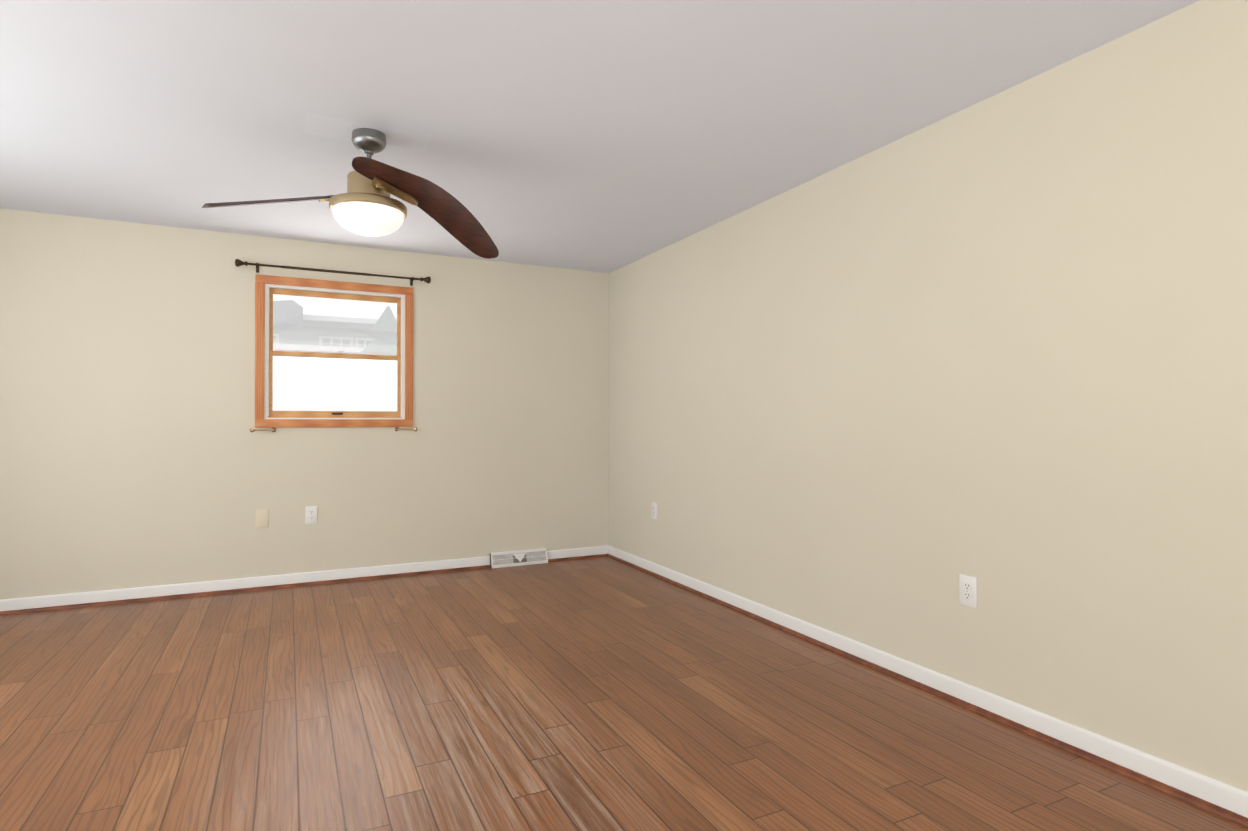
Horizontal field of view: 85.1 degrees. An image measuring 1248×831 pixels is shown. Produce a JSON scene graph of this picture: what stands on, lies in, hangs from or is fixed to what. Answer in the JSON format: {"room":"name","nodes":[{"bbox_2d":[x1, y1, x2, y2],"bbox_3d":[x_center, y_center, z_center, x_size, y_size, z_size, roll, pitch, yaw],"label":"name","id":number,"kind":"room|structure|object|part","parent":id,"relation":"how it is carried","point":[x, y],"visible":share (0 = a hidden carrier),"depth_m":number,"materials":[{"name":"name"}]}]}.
{"room":"empty bedroom","nodes":[
{"label":"empty bedroom","id":0,"kind":"room"},
{"bbox_2d":[0,208,608,599],"bbox_3d":[-2.242,-0.020,4.897,4.890,2.440,0.120,0,-1,-26],"label":"wall","id":1,"kind":"structure","parent":0,"point":[135,452],"depth_m":4.65,"materials":[{"name":"beige paint"}]},
{"bbox_2d":[0,556,489,610],"bbox_3d":[-2.681,1.153,4.596,3.606,0.088,0.013,0,-1,-26],"label":"baseboard","id":2,"kind":"structure","parent":1,"relation":"attached to","point":[106,595],"depth_m":4.59,"materials":[{"name":"white wood"}]},
{"bbox_2d":[0,565,490,614],"bbox_3d":[-2.674,1.187,4.581,3.606,0.020,0.019,0,-1,-26],"label":"trim","id":3,"kind":"structure","parent":1,"relation":"attached to","point":[219,592],"depth_m":4.58,"materials":[{"name":"brown wood"}]},
{"bbox_2d":[256,509,267,527],"bbox_3d":[-2.500,0.713,4.692,0.078,0.124,0.007,0,-1,-26],"label":"electrical outlet plate","id":4,"kind":"object","parent":1,"relation":"attached to","point":[261,518],"visible":1,"depth_m":4.69,"materials":[{"name":"beige plastic"}]},
{"bbox_2d":[250,428,275,432],"bbox_3d":[-2.480,0.100,4.668,0.160,0.033,0.076,0,-1,-26],"label":"curtain rod","id":5,"kind":"object","parent":1,"relation":"attached to","point":[252,430],"visible":1,"depth_m":4.64,"materials":[{"name":"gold metal"}]},
{"bbox_2d":[305,506,317,523],"bbox_3d":[-2.221,0.707,4.829,0.078,0.124,0.009,0,-1,-26],"label":"electrical outlet","id":6,"kind":"object","parent":1,"relation":"attached to","point":[311,514],"visible":1,"depth_m":4.83,"materials":[{"name":"white plastic"}]},
{"bbox_2d":[235,259,430,285],"bbox_3d":[-2.053,-1.020,4.883,1.292,0.070,0.088,0,-1,-26],"label":"curtain rod","id":7,"kind":"object","parent":1,"relation":"attached to","point":[238,262],"visible":1,"depth_m":4.83,"materials":[{"name":"brown metal"}]},
{"bbox_2d":[255,274,412,427],"bbox_3d":[-2.085,-0.442,4.944,1.050,1.055,0.094,0,-1,-26],"label":"window","id":8,"kind":"structure","parent":1,"relation":"in","point":[261,281],"depth_m":4.93,"materials":[{"name":"brown wood"}]},
{"bbox_3d":[-2.082,-0.228,4.936,0.896,0.488,0.042,0,-1,-26],"label":"window sash","id":9,"kind":"part","parent":8,"relation":"part of","materials":[{"name":"white glass"}]},
{"bbox_3d":[-2.097,-0.658,4.970,0.896,0.468,0.040,0,-1,-26],"label":"window sash","id":10,"kind":"part","parent":8,"relation":"part of","materials":[{"name":"clear glass"}]},
{"bbox_2d":[264,284,404,418],"bbox_3d":[-2.096,-0.442,4.965,0.936,0.941,0.115,0,-1,-26],"label":"liner","id":11,"kind":"object","parent":1,"relation":"attached to","point":[266,363],"visible":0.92,"depth_m":4.89,"materials":[{"name":"white"}]},
{"bbox_2d":[394,427,417,431],"bbox_3d":[-1.630,0.104,5.088,0.160,0.033,0.076,0,-1,-26],"label":"curtain rod","id":12,"kind":"object","parent":1,"relation":"attached to","point":[415,429],"visible":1,"depth_m":5.08,"materials":[{"name":"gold metal"}]},
{"bbox_2d":[490,548,547,567],"bbox_3d":[-0.843,1.148,5.477,0.470,0.114,0.062,0,-1,-26],"label":"air vent","id":13,"kind":"object","parent":1,"relation":"in","point":[517,558],"visible":0.98,"depth_m":5.46,"materials":[{"name":"white metal"}]},
{"bbox_2d":[547,545,607,558],"bbox_3d":[-0.386,1.163,5.730,0.574,0.088,0.013,0,-1,-26],"label":"baseboard","id":14,"kind":"structure","parent":1,"relation":"attached to","point":[573,552],"depth_m":5.72,"materials":[{"name":"white wood"}]},
{"bbox_2d":[548,554,606,561],"bbox_3d":[-0.379,1.197,5.715,0.574,0.020,0.019,0,-1,-26],"label":"trim","id":15,"kind":"structure","parent":1,"relation":"attached to","point":[578,557],"depth_m":5.70,"materials":[{"name":"brown wood"}]},
{"bbox_2d":[0,0,1198,272],"bbox_3d":[-0.740,-1.317,1.869,4.890,0.100,6.900,0,-1,-26],"label":"ceiling","id":16,"kind":"structure","parent":0,"point":[606,136],"depth_m":2.72,"materials":[{"name":"white paint"}]},
{"bbox_2d":[202,128,498,258],"bbox_3d":[-1.140,-1.028,3.036,1.249,0.456,0.505,0,-1,-26],"label":"fan","id":17,"kind":"object","parent":16,"relation":"hanging from","point":[365,205],"visible":1,"depth_m":2.97,"materials":[{"name":"brown wood"}]},
{"bbox_3d":[-1.397,-0.936,2.947,0.710,0.271,0.436,0,-1,-26],"label":"blade","id":18,"kind":"part","parent":17,"relation":"part of","materials":[{"name":"brown wood"}]},
{"bbox_3d":[-0.883,-0.935,3.124,0.710,0.271,0.436,0,-1,-26],"label":"blade","id":19,"kind":"part","parent":17,"relation":"part of","materials":[{"name":"brown wood"}]},
{"bbox_2d":[0,557,1247,830],"bbox_3d":[-0.740,1.223,1.847,4.890,0.100,6.900,0,-1,-26],"label":"floor","id":20,"kind":"structure","parent":0,"point":[602,693],"depth_m":2.59,"materials":[{"name":"brown wood"}]},
{"bbox_2d":[609,0,1247,791],"bbox_3d":[1.398,-0.037,2.915,0.120,2.440,6.660,0,-1,-26],"label":"wall","id":21,"kind":"structure","parent":0,"point":[885,396],"depth_m":2.63,"materials":[{"name":"beige paint"}]},
{"bbox_2d":[652,502,656,519],"bbox_3d":[0.228,0.719,5.130,0.009,0.124,0.078,0,-1,-26],"label":"electrical outlet","id":22,"kind":"object","parent":21,"relation":"attached to","point":[654,510],"visible":1,"depth_m":5.12,"materials":[{"name":"white plastic"}]},
{"bbox_2d":[607,554,1247,827],"bbox_3d":[1.324,1.172,2.868,0.019,0.020,6.660,0,-1,-26],"label":"trim","id":23,"kind":"structure","parent":21,"relation":"attached to","point":[1179,794],"depth_m":2.60,"materials":[{"name":"brown wood"}]},
{"bbox_2d":[608,545,1247,817],"bbox_3d":[1.339,1.138,2.875,0.013,0.088,6.660,0,-1,-26],"label":"baseboard","id":24,"kind":"structure","parent":21,"relation":"attached to","point":[1218,793],"depth_m":2.61,"materials":[{"name":"white wood"}]},
{"bbox_2d":[959,574,976,607],"bbox_3d":[1.398,0.713,2.763,0.009,0.124,0.078,0,-1,-26],"label":"electrical outlet","id":25,"kind":"object","parent":21,"relation":"attached to","point":[967,590],"visible":1,"depth_m":2.76,"materials":[{"name":"white plastic"}]},
{"label":"outside","id":26,"kind":"structure","parent":0,"visible":0},
{"bbox_2d":[272,300,377,417],"bbox_3d":[-12.873,-0.367,30.300,25.000,9.176,10.200,0,-1,-26],"label":"neighbouring house","id":27,"kind":"structure","parent":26,"point":[293,338],"depth_m":26.49,"materials":[{"name":"grey"}]},
{"bbox_2d":[362,306,396,359],"bbox_3d":[-6.848,0.455,19.943,5.962,7.352,5.958,0,-1,-26],"label":"conifer tree","id":28,"kind":"object","parent":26,"point":[372,349],"depth_m":19.65,"materials":[{"name":"grey plant"}]}
]}

